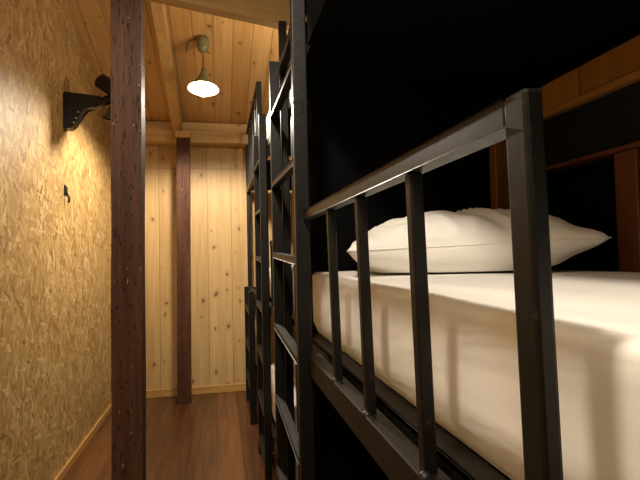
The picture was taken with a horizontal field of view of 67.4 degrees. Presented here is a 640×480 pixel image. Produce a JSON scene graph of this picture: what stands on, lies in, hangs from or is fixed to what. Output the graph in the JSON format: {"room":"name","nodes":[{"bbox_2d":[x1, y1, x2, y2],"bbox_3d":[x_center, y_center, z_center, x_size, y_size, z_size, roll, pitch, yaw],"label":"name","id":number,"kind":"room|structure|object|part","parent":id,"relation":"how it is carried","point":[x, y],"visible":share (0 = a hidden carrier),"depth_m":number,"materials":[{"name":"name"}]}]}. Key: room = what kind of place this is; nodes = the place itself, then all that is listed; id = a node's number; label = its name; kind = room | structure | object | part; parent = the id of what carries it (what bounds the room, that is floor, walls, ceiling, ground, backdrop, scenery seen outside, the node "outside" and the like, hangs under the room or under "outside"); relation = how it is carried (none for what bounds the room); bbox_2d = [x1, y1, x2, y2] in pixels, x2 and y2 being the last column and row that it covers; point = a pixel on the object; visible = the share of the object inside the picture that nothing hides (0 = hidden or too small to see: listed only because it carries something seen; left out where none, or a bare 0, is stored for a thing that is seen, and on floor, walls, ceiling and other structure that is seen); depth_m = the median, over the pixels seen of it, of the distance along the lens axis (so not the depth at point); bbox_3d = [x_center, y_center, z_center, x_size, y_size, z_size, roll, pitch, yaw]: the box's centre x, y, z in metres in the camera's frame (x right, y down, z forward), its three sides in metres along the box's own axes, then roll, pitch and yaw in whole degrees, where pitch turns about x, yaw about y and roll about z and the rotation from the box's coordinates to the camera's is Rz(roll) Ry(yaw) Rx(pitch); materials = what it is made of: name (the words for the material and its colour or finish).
{"room":"dormitory","nodes":[
{"label":"dormitory","id":0,"kind":"room"},
{"bbox_2d":[0,0,111,479],"bbox_3d":[-1.409,-1.154,1.037,0.100,5.436,8.720,-1,-2,-12],"label":"wall","id":1,"kind":"structure","parent":0,"point":[56,337],"depth_m":3.14,"materials":[{"name":"beige wood"}]},
{"bbox_2d":[64,184,70,202],"bbox_3d":[-1.844,-0.336,3.498,0.027,0.132,0.044,-3,-3,44],"label":"coat hook","id":2,"kind":"object","parent":1,"relation":"attached to","point":[65,186],"visible":1,"depth_m":3.49,"materials":[{"name":"black metal"}]},
{"bbox_2d":[54,404,110,479],"bbox_3d":[-1.292,1.530,0.972,0.020,0.061,8.499,-1,-2,-12],"label":"baseboard","id":3,"kind":"structure","parent":1,"relation":"attached to","point":[84,443],"depth_m":3.77,"materials":[{"name":"brown wood"}]},
{"bbox_2d":[63,74,110,130],"bbox_3d":[-1.640,-1.022,3.599,0.489,0.417,0.232,-1,-2,-12],"label":"wall fixture","id":4,"kind":"object","parent":1,"relation":"attached to","point":[76,106],"visible":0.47,"depth_m":3.52,"materials":[{"name":"black metal"}]},
{"bbox_3d":[-1.595,-1.035,3.587,0.202,0.126,0.077,-1,-2,-12],"label":"arm","id":5,"kind":"part","parent":4,"relation":"part of","materials":[{"name":"black metal"}]},
{"bbox_3d":[-1.515,-0.949,3.620,0.217,0.193,0.216,-1,-2,-12],"label":"dish","id":6,"kind":"part","parent":4,"relation":"part of","materials":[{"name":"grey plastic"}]},
{"bbox_2d":[146,0,306,30],"bbox_3d":[-0.388,-1.264,2.485,2.551,0.330,0.068,0,-2,-24],"label":"cross beam","id":7,"kind":"structure","parent":1,"relation":"attached to","point":[268,13],"depth_m":2.46,"materials":[{"name":"brown wood"}]},
{"bbox_2d":[63,391,276,479],"bbox_3d":[-0.076,1.592,1.214,2.700,0.100,8.720,-1,-2,-12],"label":"floor","id":8,"kind":"structure","parent":0,"point":[210,437],"depth_m":3.88,"materials":[{"name":"brown wood"}]},
{"bbox_2d":[111,0,145,479],"bbox_3d":[-0.829,-0.283,2.077,0.146,3.735,0.104,-1,-2,-12],"label":"timber post","id":9,"kind":"object","parent":8,"relation":"on","point":[128,122],"visible":1,"depth_m":2.02,"materials":[{"name":"brown wood"}]},
{"bbox_2d":[175,130,191,403],"bbox_3d":[-1.429,0.274,5.056,0.165,2.840,0.155,-1,-2,-12],"label":"timber post","id":10,"kind":"object","parent":8,"relation":"on","point":[183,138],"visible":1,"depth_m":5.00,"materials":[{"name":"brown wood"}]},
{"bbox_2d":[244,286,256,424],"bbox_3d":[-0.685,1.071,4.686,0.058,1.190,0.775,-1,-2,-12],"label":"ladder","id":11,"kind":"object","parent":8,"relation":"on","point":[249,296],"visible":1,"depth_m":4.32,"materials":[{"name":"black metal"}]},
{"bbox_2d":[253,114,272,479],"bbox_3d":[-0.419,0.391,3.455,0.051,2.460,0.560,-1,-2,-12],"label":"ladder","id":12,"kind":"object","parent":8,"relation":"on","point":[259,142],"visible":1,"depth_m":3.21,"materials":[{"name":"black metal"}]},
{"bbox_2d":[246,81,291,398],"bbox_3d":[-0.108,0.208,4.690,1.095,2.890,1.683,-1,-2,-12],"label":"bunk bed","id":13,"kind":"object","parent":8,"relation":"on","point":[252,130],"visible":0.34,"depth_m":4.74,"materials":[{"name":"black paint"}]},
{"bbox_3d":[-0.792,0.246,5.386,0.040,2.890,0.040,-1,-2,-12],"label":"corner post","id":14,"kind":"part","parent":13,"relation":"part of","materials":[{"name":"black metal"}]},
{"bbox_3d":[-0.642,-0.588,4.610,0.036,0.060,1.598,-1,-2,-12],"label":"bed rail","id":15,"kind":"part","parent":13,"relation":"part of","materials":[{"name":"black metal"}]},
{"bbox_3d":[-0.650,-1.213,4.601,0.037,0.031,1.626,-1,-2,-12],"label":"guard rail","id":16,"kind":"part","parent":13,"relation":"part of","materials":[{"name":"black metal"}]},
{"bbox_3d":[-0.599,1.380,4.547,0.036,0.060,1.598,-1,-2,-12],"label":"bed rail","id":17,"kind":"part","parent":13,"relation":"part of","materials":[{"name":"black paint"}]},
{"bbox_3d":[-0.458,0.187,3.782,0.040,2.890,0.040,-1,-2,-12],"label":"corner post","id":18,"kind":"part","parent":13,"relation":"part of","materials":[{"name":"black metal"}]},
{"bbox_2d":[266,20,295,479],"bbox_3d":[0.227,0.235,3.120,1.081,2.720,1.170,-1,-2,-12],"label":"bunk bed","id":19,"kind":"object","parent":8,"relation":"on","point":[289,321],"visible":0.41,"depth_m":2.45,"materials":[{"name":"black paint"}]},
{"bbox_3d":[-0.302,-0.646,3.043,0.036,0.060,1.088,-1,-2,-12],"label":"bed rail","id":20,"kind":"part","parent":19,"relation":"part of","materials":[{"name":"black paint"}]},
{"bbox_3d":[-0.395,0.373,3.563,0.040,2.500,0.040,-1,-2,-12],"label":"corner post","id":21,"kind":"part","parent":19,"relation":"part of","materials":[{"name":"black metal"}]},
{"bbox_3d":[-0.277,0.463,3.007,0.036,0.060,1.088,-1,-2,-12],"label":"bed rail","id":22,"kind":"part","parent":19,"relation":"part of","materials":[{"name":"black metal"}]},
{"bbox_3d":[-0.258,1.323,2.979,0.036,0.060,1.088,-1,-2,-12],"label":"bed rail","id":23,"kind":"part","parent":19,"relation":"part of","materials":[{"name":"black metal"}]},
{"bbox_2d":[266,63,289,138],"bbox_3d":[0.170,-0.813,3.162,0.950,0.266,1.060,-1,-2,-12],"label":"mattress","id":24,"kind":"object","parent":19,"relation":"on","point":[268,115],"visible":0.05,"depth_m":3.40,"materials":[{"name":"white fabric"}]},
{"bbox_2d":[269,265,294,318],"bbox_3d":[0.195,0.296,3.127,0.950,0.266,1.060,-1,-2,-12],"label":"mattress","id":25,"kind":"object","parent":19,"relation":"on","point":[292,269],"visible":0.05,"depth_m":2.52,"materials":[{"name":"white fabric"}]},
{"bbox_2d":[271,362,297,479],"bbox_3d":[0.212,1.081,3.101,0.951,0.416,1.060,-1,-2,-12],"label":"mattress","id":26,"kind":"object","parent":19,"relation":"on","point":[272,365],"visible":0.12,"depth_m":3.28,"materials":[{"name":"white fabric"}]},
{"bbox_3d":[-0.167,0.223,2.461,0.040,2.720,0.040,-1,-2,-12],"label":"corner post","id":27,"kind":"part","parent":19,"relation":"part of","materials":[{"name":"black metal"}]},
{"bbox_2d":[279,0,306,74],"bbox_3d":[-0.121,-0.890,2.102,0.036,0.050,0.765,-1,-2,-12],"label":"rail","id":28,"kind":"object","parent":19,"relation":"attached to","point":[285,58],"visible":0.52,"depth_m":2.25,"materials":[{"name":"black metal"}]},
{"bbox_2d":[269,0,314,479],"bbox_3d":[-0.141,-0.207,2.034,0.054,3.550,0.777,-1,-2,-12],"label":"ladder","id":29,"kind":"object","parent":8,"relation":"on","point":[302,441],"visible":1,"depth_m":1.67,"materials":[{"name":"black metal"}]},
{"bbox_2d":[306,22,475,91],"bbox_3d":[0.380,0.222,2.522,1.028,2.698,0.027,-1,-2,-12],"label":"wall","id":30,"kind":"structure","parent":8,"relation":"on","point":[306,22],"depth_m":2.51,"materials":[{"name":"black"}]},
{"bbox_2d":[307,83,512,479],"bbox_3d":[0.448,0.432,2.174,1.043,2.252,0.030,-1,-2,-12],"label":"wall","id":31,"kind":"structure","parent":8,"relation":"on","point":[354,131],"depth_m":2.13,"materials":[{"name":"black"}]},
{"bbox_2d":[290,0,639,479],"bbox_3d":[0.654,-0.234,0.949,1.116,3.500,2.549,-1,-2,-12],"label":"bunk bed","id":32,"kind":"object","parent":8,"relation":"on","point":[499,46],"visible":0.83,"depth_m":1.03,"materials":[{"name":"black paint"}]},
{"bbox_3d":[-0.085,0.441,2.055,0.040,2.254,0.035,-1,-2,-12],"label":"corner post","id":33,"kind":"part","parent":32,"relation":"part of","materials":[{"name":"black metal"}]},
{"bbox_3d":[0.193,0.386,0.625,0.042,0.070,2.073,-1,-2,-12],"label":"bed rail","id":34,"kind":"part","parent":32,"relation":"part of","materials":[{"name":"black metal"}]},
{"bbox_3d":[0.077,-0.107,1.072,0.030,0.031,1.196,-1,-2,-12],"label":"guard rail","id":35,"kind":"part","parent":32,"relation":"part of","materials":[{"name":"black metal"}]},
{"bbox_2d":[312,269,639,479],"bbox_3d":[0.643,0.210,0.936,0.890,0.254,2.385,-1,-2,-12],"label":"mattress","id":36,"kind":"object","parent":32,"relation":"on","point":[475,367],"visible":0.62,"depth_m":0.71,"materials":[{"name":"white fabric"}]},
{"bbox_2d":[347,208,611,272],"bbox_3d":[0.506,-0.003,1.760,0.815,0.226,0.522,-1,-2,3],"label":"pillow","id":37,"kind":"object","parent":36,"relation":"on","point":[475,239],"visible":0.7,"depth_m":1.54,"materials":[{"name":"white fabric"}]},
{"bbox_2d":[489,139,509,209],"bbox_3d":[0.851,0.028,2.228,0.085,0.990,0.054,-1,-2,-12],"label":"timber post","id":38,"kind":"object","parent":32,"relation":"attached to","point":[499,184],"visible":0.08,"depth_m":2.21,"materials":[{"name":"brown wood"}]},
{"bbox_3d":[0.210,0.100,0.467,0.031,0.492,0.036,-1,-2,-12],"label":"guard post","id":39,"kind":"part","parent":32,"relation":"part of","materials":[{"name":"black metal"}]},
{"bbox_2d":[65,0,290,123],"bbox_3d":[-0.170,-2.667,1.351,2.700,2.609,8.720,-1,-2,-12],"label":"ceiling","id":40,"kind":"structure","parent":0,"point":[239,54],"depth_m":4.26,"materials":[{"name":"orange wood"}]},
{"bbox_2d":[149,1,181,132],"bbox_3d":[-1.105,-1.922,3.071,0.090,1.398,4.320,-1,-2,-12],"label":"rafter","id":41,"kind":"object","parent":40,"relation":"attached to","point":[159,15],"visible":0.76,"depth_m":4.08,"materials":[{"name":"brown wood"}]},
{"bbox_2d":[186,35,218,96],"bbox_3d":[-0.986,-1.457,4.039,0.269,0.502,0.263,-1,-2,-12],"label":"pendant lamp","id":42,"kind":"object","parent":40,"relation":"hanging from","point":[203,86],"visible":1,"depth_m":4.00,"materials":[{"name":"white glass"}]},
{"bbox_3d":[-0.982,-1.352,4.036,0.266,0.207,0.263,-1,-2,-12],"label":"lamp shade","id":43,"kind":"part","parent":42,"relation":"part of","materials":[{"name":"white glass"}]},
{"bbox_3d":[-0.980,-1.275,4.034,0.132,0.139,0.132,-1,-2,-12],"label":"bulb","id":44,"kind":"part","parent":42,"relation":"part of","materials":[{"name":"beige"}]},
{"bbox_2d":[145,145,294,389],"bbox_3d":[-0.987,0.230,5.479,2.500,2.936,0.100,-1,-2,-12],"label":"wall","id":45,"kind":"structure","parent":0,"point":[218,203],"depth_m":5.36,"materials":[{"name":"brown wood"}]},
{"bbox_2d":[146,383,245,398],"bbox_3d":[-1.461,1.660,5.265,1.399,0.084,0.021,-1,-2,-12],"label":"baseboard","id":46,"kind":"structure","parent":45,"relation":"attached to","point":[158,393],"depth_m":5.29,"materials":[{"name":"beige wood"}]},
{"bbox_2d":[145,121,247,146],"bbox_3d":[-1.511,-1.163,5.272,1.428,0.220,0.188,-1,-2,-12],"label":"wall plate","id":47,"kind":"object","parent":45,"relation":"attached to","point":[157,132],"visible":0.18,"depth_m":5.23,"materials":[{"name":"brown wood"}]},
{"bbox_2d":[476,24,639,271],"bbox_3d":[1.136,-1.194,1.568,0.100,5.436,8.720,-1,-2,-12],"label":"wall","id":48,"kind":"structure","parent":0,"point":[584,196],"depth_m":1.85,"materials":[{"name":"black"}]},
{"bbox_2d":[538,34,639,120],"bbox_3d":[1.113,-0.595,1.212,0.097,0.138,2.075,-1,-2,-12],"label":"beam","id":49,"kind":"structure","parent":48,"relation":"attached to","point":[618,68],"depth_m":1.70,"materials":[{"name":"brown wood"}]},
{"bbox_2d":[543,81,639,166],"bbox_3d":[1.111,-0.426,1.203,0.020,0.196,2.070,-1,-2,-12],"label":"panel","id":50,"kind":"object","parent":48,"relation":"attached to","point":[612,120],"visible":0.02,"depth_m":1.73,"materials":[{"name":"black wood"}]},
{"bbox_2d":[546,141,639,173],"bbox_3d":[1.110,-0.318,1.198,0.068,0.016,2.070,-1,-2,-12],"label":"wall strip","id":51,"kind":"object","parent":48,"relation":"attached to","point":[609,153],"visible":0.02,"depth_m":1.74,"materials":[{"name":"brown wood"}]},
{"bbox_2d":[614,148,639,271],"bbox_3d":[1.052,0.101,1.575,0.090,0.792,0.090,-1,-2,-12],"label":"timber post","id":52,"kind":"object","parent":48,"relation":"attached to","point":[626,163],"visible":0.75,"depth_m":1.56,"materials":[{"name":"brown wood"}]}
]}

